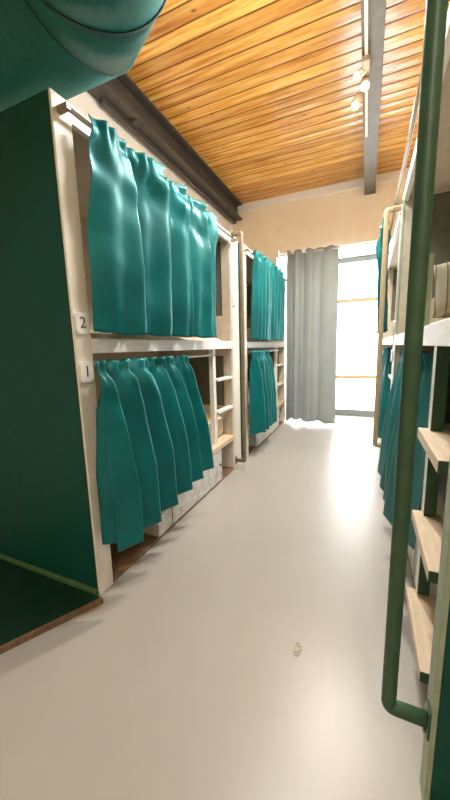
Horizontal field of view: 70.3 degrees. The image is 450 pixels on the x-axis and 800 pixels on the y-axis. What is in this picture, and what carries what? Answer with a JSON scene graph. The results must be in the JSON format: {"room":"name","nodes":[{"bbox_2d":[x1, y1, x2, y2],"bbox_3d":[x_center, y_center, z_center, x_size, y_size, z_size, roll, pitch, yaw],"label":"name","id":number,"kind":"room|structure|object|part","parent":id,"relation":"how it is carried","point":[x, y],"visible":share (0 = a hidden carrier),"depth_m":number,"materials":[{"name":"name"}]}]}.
{"room":"dormitory","nodes":[
{"label":"dormitory","id":0,"kind":"room"},
{"bbox_2d":[66,91,231,233],"bbox_3d":[-1.547,-0.840,2.120,0.200,3.650,8.050,3,10,24],"label":"wall","id":1,"kind":"structure","parent":0,"point":[84,102],"depth_m":3.14,"materials":[{"name":"beige paint"}]},
{"bbox_2d":[0,0,166,111],"bbox_3d":[-1.547,-1.452,-0.175,1.585,0.606,4.102,3,10,24],"label":"ventilation duct","id":2,"kind":"object","parent":1,"relation":"attached to","point":[71,48],"visible":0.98,"depth_m":1.28,"materials":[{"name":"teal paint"}]},
{"bbox_2d":[0,413,427,799],"bbox_3d":[0.276,1.023,2.052,3.750,0.104,9.200,3,10,24],"label":"floor","id":3,"kind":"structure","parent":0,"point":[241,656],"depth_m":1.33,"materials":[{"name":"beige concrete"}]},
{"bbox_2d":[0,559,102,654],"bbox_3d":[-1.406,1.152,1.150,0.991,0.026,1.595,3,10,24],"label":"platform","id":4,"kind":"object","parent":3,"relation":"on","point":[32,604],"visible":1,"depth_m":1.64,"materials":[{"name":"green wood"}]},
{"bbox_2d":[0,87,246,595],"bbox_3d":[-0.633,-0.329,2.630,1.019,2.430,2.159,3,10,24],"label":"bunk bed","id":5,"kind":"object","parent":3,"relation":"on","point":[50,386],"visible":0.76,"depth_m":1.67,"materials":[{"name":"green paint"}]},
{"bbox_3d":[-1.093,1.014,1.885,0.886,0.045,0.022,3,10,24],"label":"skirting","id":6,"kind":"part","parent":5,"relation":"part of","materials":[{"name":"green wood"}]},
{"bbox_3d":[-1.108,-0.148,1.728,0.886,2.390,0.050,3,10,24],"label":"panel","id":7,"kind":"part","parent":5,"relation":"part of","materials":[{"name":"green paint"}]},
{"bbox_3d":[-0.686,-0.134,1.571,0.014,2.390,0.100,3,10,24],"label":"post","id":8,"kind":"part","parent":5,"relation":"part of","materials":[{"name":"beige paint"}]},
{"bbox_3d":[-0.682,-0.367,1.523,0.012,0.100,0.078,3,10,24],"label":"number plate","id":9,"kind":"part","parent":5,"relation":"part of","materials":[{"name":"white paint"}]},
{"bbox_3d":[-0.676,-0.137,1.560,0.012,0.100,0.078,3,10,24],"label":"number plate","id":10,"kind":"part","parent":5,"relation":"part of","materials":[{"name":"white paint"}]},
{"bbox_3d":[-1.108,-0.323,2.793,0.020,2.390,1.827,3,10,24],"label":"panel","id":11,"kind":"part","parent":5,"relation":"part of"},
{"bbox_2d":[87,113,217,337],"bbox_3d":[-0.338,-0.890,2.029,0.153,0.966,1.288,3,10,24],"label":"curtain","id":12,"kind":"object","parent":5,"relation":"hanging from","point":[152,245],"visible":1,"depth_m":1.75,"materials":[{"name":"teal fabric"}]},
{"bbox_3d":[-0.283,-1.398,2.232,0.021,0.021,1.937,3,10,24],"label":"curtain rod","id":13,"kind":"part","parent":5,"relation":"part of","materials":[{"name":"silver metal"}]},
{"bbox_2d":[93,355,213,552],"bbox_3d":[-0.410,0.214,1.991,0.270,0.964,0.972,3,10,24],"label":"curtain","id":14,"kind":"object","parent":5,"relation":"hanging from","point":[153,441],"visible":1,"depth_m":1.77,"materials":[{"name":"teal fabric"}]},
{"bbox_3d":[-0.384,-0.296,2.265,0.018,0.018,1.447,3,10,24],"label":"curtain rod","id":15,"kind":"part","parent":5,"relation":"part of","materials":[{"name":"silver metal"}]},
{"bbox_2d":[91,333,220,340],"bbox_3d":[-0.738,-0.471,2.601,0.760,0.072,1.790,3,10,24],"label":"mattress","id":16,"kind":"object","parent":5,"relation":"on","point":[93,335],"visible":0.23,"depth_m":2.15,"materials":[{"name":"beige fabric"}]},
{"bbox_3d":[-0.306,-0.414,2.420,0.032,0.074,1.827,3,10,24],"label":"bed rail","id":17,"kind":"part","parent":5,"relation":"part of","materials":[{"name":"white paint"}]},
{"bbox_3d":[-0.436,0.685,2.838,0.500,0.308,0.886,3,10,24],"label":"drawer","id":18,"kind":"part","parent":5,"relation":"part of","materials":[{"name":"white wood"}]},
{"bbox_3d":[-0.111,-0.024,3.024,0.043,0.906,0.055,3,10,24],"label":"ladder rail","id":19,"kind":"part","parent":5,"relation":"part of","materials":[{"name":"white paint"}]},
{"bbox_2d":[206,414,222,437],"bbox_3d":[-0.716,0.387,2.741,0.760,0.212,1.790,3,10,24],"label":"mattress","id":20,"kind":"object","parent":5,"relation":"on","point":[219,419],"visible":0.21,"depth_m":3.29,"materials":[{"name":"beige fabric"}]},
{"bbox_3d":[0.109,-0.447,3.359,0.014,2.390,0.210,3,10,24],"label":"post","id":21,"kind":"part","parent":5,"relation":"part of","materials":[{"name":"beige paint"}]},
{"bbox_3d":[0.097,-1.000,3.240,0.012,0.100,0.078,3,10,24],"label":"number plate","id":22,"kind":"part","parent":5,"relation":"part of","materials":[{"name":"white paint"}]},
{"bbox_3d":[0.147,-0.477,3.276,0.119,2.334,0.039,3,10,24],"label":"grab rail","id":23,"kind":"part","parent":5,"relation":"part of","materials":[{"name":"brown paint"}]},
{"bbox_2d":[237,243,287,458],"bbox_3d":[0.210,-0.654,4.603,0.958,2.390,2.180,3,10,24],"label":"bunk bed","id":24,"kind":"object","parent":3,"relation":"on","point":[277,349],"visible":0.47,"depth_m":4.78,"materials":[{"name":"green paint"}]},
{"bbox_3d":[-0.199,-0.507,3.773,0.886,2.390,0.050,3,10,24],"label":"panel","id":25,"kind":"part","parent":24,"relation":"part of","materials":[{"name":"green paint"}]},
{"bbox_3d":[0.228,-0.494,3.625,0.014,2.390,0.120,3,10,24],"label":"post","id":26,"kind":"part","parent":24,"relation":"part of","materials":[{"name":"beige paint"}]},
{"bbox_2d":[248,350,276,434],"bbox_3d":[0.460,-0.130,3.980,0.241,0.975,0.768,3,10,24],"label":"curtain","id":27,"kind":"object","parent":24,"relation":"hanging from","point":[263,402],"visible":1,"depth_m":3.79,"materials":[{"name":"teal fabric"}]},
{"bbox_2d":[248,387,277,417],"bbox_3d":[0.203,0.025,4.808,0.760,0.212,1.790,3,10,24],"label":"mattress","id":28,"kind":"object","parent":24,"relation":"on","point":[248,387],"visible":0.11,"depth_m":4.28,"materials":[{"name":"beige fabric"}]},
{"bbox_3d":[0.613,-0.776,4.485,0.032,0.074,1.830,3,10,24],"label":"bed rail","id":29,"kind":"part","parent":24,"relation":"part of","materials":[{"name":"white paint"}]},
{"bbox_2d":[251,249,284,340],"bbox_3d":[0.572,-1.249,4.071,0.117,0.967,1.266,3,10,24],"label":"curtain","id":30,"kind":"object","parent":24,"relation":"hanging from","point":[268,282],"visible":1,"depth_m":3.90,"materials":[{"name":"teal fabric"}]},
{"bbox_3d":[0.425,0.346,4.773,0.500,0.308,1.116,3,10,24],"label":"drawer","id":31,"kind":"part","parent":24,"relation":"part of","materials":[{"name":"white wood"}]},
{"bbox_3d":[0.807,-0.386,5.088,0.043,0.906,0.050,3,10,24],"label":"ladder rail","id":32,"kind":"part","parent":24,"relation":"part of","materials":[{"name":"white paint"}]},
{"bbox_3d":[1.006,-0.801,5.375,0.014,2.390,0.100,3,10,24],"label":"post","id":33,"kind":"part","parent":24,"relation":"part of","materials":[{"name":"beige paint"}]},
{"bbox_2d":[372,198,402,447],"bbox_3d":[2.222,-0.534,3.556,1.019,2.390,2.492,3,10,24],"label":"bunk bed","id":34,"kind":"object","parent":3,"relation":"on","point":[386,339],"visible":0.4,"depth_m":2.72,"materials":[{"name":"green paint"}]},
{"bbox_2d":[376,216,390,333],"bbox_3d":[1.423,-1.084,2.897,0.139,0.945,0.506,3,10,24],"label":"curtain","id":35,"kind":"object","parent":34,"relation":"hanging from","point":[379,244],"visible":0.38,"depth_m":2.77,"materials":[{"name":"teal fabric"}]},
{"bbox_2d":[378,347,392,437],"bbox_3d":[1.843,-0.123,3.638,0.208,0.949,1.128,3,10,24],"label":"curtain","id":36,"kind":"object","parent":34,"relation":"hanging from","point":[386,366],"visible":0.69,"depth_m":3.27,"materials":[{"name":"teal fabric"}]},
{"bbox_3d":[1.875,-0.680,3.697,0.032,0.074,2.270,3,10,24],"label":"bed rail","id":37,"kind":"part","parent":34,"relation":"part of","materials":[{"name":"white paint"}]},
{"bbox_3d":[1.775,-1.659,3.503,0.021,0.021,2.270,3,10,24],"label":"curtain rod","id":38,"kind":"part","parent":34,"relation":"part of","materials":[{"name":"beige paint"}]},
{"bbox_3d":[1.382,-0.599,2.616,0.012,0.100,0.078,3,10,24],"label":"number plate","id":39,"kind":"part","parent":34,"relation":"part of","materials":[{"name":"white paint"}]},
{"bbox_3d":[1.400,-0.364,2.650,0.014,2.390,0.100,3,10,24],"label":"post","id":40,"kind":"part","parent":34,"relation":"part of","materials":[{"name":"beige paint"}]},
{"bbox_2d":[381,0,449,799],"bbox_3d":[1.298,-0.177,1.477,1.019,2.405,2.097,3,10,24],"label":"bunk bed","id":41,"kind":"object","parent":3,"relation":"on","point":[425,224],"visible":0.93,"depth_m":0.87,"materials":[{"name":"green paint"}]},
{"bbox_3d":[1.348,-0.344,2.533,0.014,2.390,0.100,3,10,24],"label":"post","id":42,"kind":"part","parent":41,"relation":"part of","materials":[{"name":"beige paint"}]},
{"bbox_2d":[377,349,433,549],"bbox_3d":[1.064,0.161,1.907,0.216,0.908,1.257,3,10,24],"label":"curtain","id":43,"kind":"object","parent":41,"relation":"hanging from","point":[386,465],"visible":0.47,"depth_m":1.63,"materials":[{"name":"teal fabric"}]},
{"bbox_3d":[0.867,-1.301,1.461,0.021,0.021,2.017,3,10,24],"label":"curtain rod","id":44,"kind":"part","parent":41,"relation":"part of","materials":[{"name":"beige paint"}]},
{"bbox_3d":[1.403,0.765,2.062,0.415,0.308,0.896,3,10,24],"label":"drawer","id":45,"kind":"part","parent":41,"relation":"part of","materials":[{"name":"white wood"}]},
{"bbox_3d":[0.945,-0.313,1.605,0.032,0.074,1.907,3,10,24],"label":"bed rail","id":46,"kind":"part","parent":41,"relation":"part of","materials":[{"name":"white paint"}]},
{"bbox_3d":[0.789,-0.422,1.238,0.020,0.268,0.030,3,10,24],"label":"guard post","id":47,"kind":"part","parent":41,"relation":"part of","materials":[{"name":"beige paint"}]},
{"bbox_3d":[0.819,0.301,1.265,0.043,1.025,0.055,3,10,24],"label":"ladder rail","id":48,"kind":"part","parent":41,"relation":"part of","materials":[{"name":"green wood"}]},
{"bbox_3d":[0.549,-0.028,0.736,0.014,2.390,0.068,3,10,24],"label":"post","id":49,"kind":"part","parent":41,"relation":"part of","materials":[{"name":"green paint"}]},
{"bbox_3d":[0.957,-0.008,0.548,0.886,2.390,0.050,3,10,24],"label":"panel","id":50,"kind":"part","parent":41,"relation":"part of","materials":[{"name":"green paint"}]},
{"bbox_2d":[436,474,447,520],"bbox_3d":[1.433,0.525,1.561,0.700,0.212,1.800,3,10,24],"label":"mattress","id":51,"kind":"object","parent":41,"relation":"on","point":[443,477],"visible":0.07,"depth_m":1.58,"materials":[{"name":"beige fabric"}]},
{"bbox_3d":[1.370,-0.335,1.438,0.790,0.072,1.800,3,10,24],"label":"mattress","id":52,"kind":"object","parent":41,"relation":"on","visible":0},
{"bbox_2d":[431,262,449,317],"bbox_3d":[1.267,-0.527,1.483,0.520,0.264,0.218,3,10,24],"label":"striped pillow","id":53,"kind":"object","parent":52,"relation":"on","point":[441,309],"visible":0.99,"depth_m":1.53,"materials":[{"name":"beige fabric"}]},
{"bbox_2d":[126,0,449,203],"bbox_3d":[-0.010,-2.599,1.017,3.750,0.100,8.250,3,10,24],"label":"ceiling","id":54,"kind":"structure","parent":0,"point":[263,92],"depth_m":2.91,"materials":[{"name":"brown wood"}]},
{"bbox_2d":[88,74,242,223],"bbox_3d":[-1.404,-2.484,1.752,0.190,0.295,8.020,3,10,24],"label":"beam","id":55,"kind":"structure","parent":54,"relation":"attached to","point":[120,96],"depth_m":3.35,"materials":[{"name":"brown metal"}]},
{"bbox_2d":[361,0,385,194],"bbox_3d":[0.462,-2.425,0.932,0.145,0.240,8.020,3,10,24],"label":"ceiling beam","id":56,"kind":"structure","parent":54,"relation":"attached to","point":[376,8],"depth_m":2.64,"materials":[{"name":"grey metal"}]},
{"bbox_2d":[351,0,369,136],"bbox_3d":[0.295,-2.190,0.787,0.145,0.168,5.550,3,10,24],"label":"track light","id":57,"kind":"object","parent":56,"relation":"attached to","point":[365,69],"visible":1,"depth_m":2.46,"materials":[{"name":"beige paint"}]},
{"bbox_3d":[1.092,-2.464,2.675,0.057,0.057,0.057,3,10,24],"label":"bulb","id":58,"kind":"part","parent":57,"relation":"part of","materials":[{"name":"white glass"}]},
{"bbox_3d":[1.102,-2.469,2.514,0.057,0.059,0.061,3,10,24],"label":"bulb","id":59,"kind":"part","parent":57,"relation":"part of","materials":[{"name":"white glass"}]},
{"bbox_2d":[232,178,406,265],"bbox_3d":[1.883,-1.478,5.471,3.750,3.650,0.950,3,10,24],"label":"wall","id":60,"kind":"structure","parent":0,"point":[352,216],"depth_m":4.91,"materials":[{"name":"paint"}]},
{"bbox_2d":[238,168,409,212],"bbox_3d":[1.642,-3.144,4.742,3.350,0.115,0.030,3,10,24],"label":"trim","id":61,"kind":"structure","parent":60,"relation":"attached to","point":[395,175],"depth_m":4.83,"materials":[{"name":"white paint"}]},
{"bbox_2d":[276,236,379,258],"bbox_3d":[1.557,-2.336,4.882,1.550,0.110,0.103,3,10,24],"label":"pole","id":62,"kind":"object","parent":60,"relation":"attached to","point":[278,255],"visible":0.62,"depth_m":4.79,"materials":[{"name":"white metal"}]},
{"bbox_2d":[286,244,338,423],"bbox_3d":[1.371,-0.988,5.116,0.823,2.759,0.156,3,10,26],"label":"curtain","id":63,"kind":"object","parent":62,"relation":"hanging from","point":[312,277],"visible":1,"depth_m":5.11,"materials":[{"name":"fabric"}]},
{"bbox_2d":[276,238,392,412],"bbox_3d":[1.953,-1.042,5.463,1.980,2.790,0.846,3,10,24],"label":"trim","id":64,"kind":"structure","parent":60,"relation":"attached to","point":[369,249],"depth_m":5.25,"materials":[{"name":"white paint"}]},
{"bbox_2d":[335,254,377,416],"bbox_3d":[2.095,-1.092,5.782,1.956,2.778,0.060,3,10,24],"label":"window frame","id":65,"kind":"structure","parent":60,"relation":"in","point":[347,412],"depth_m":5.66,"materials":[{"name":"beige wood"}]}
]}

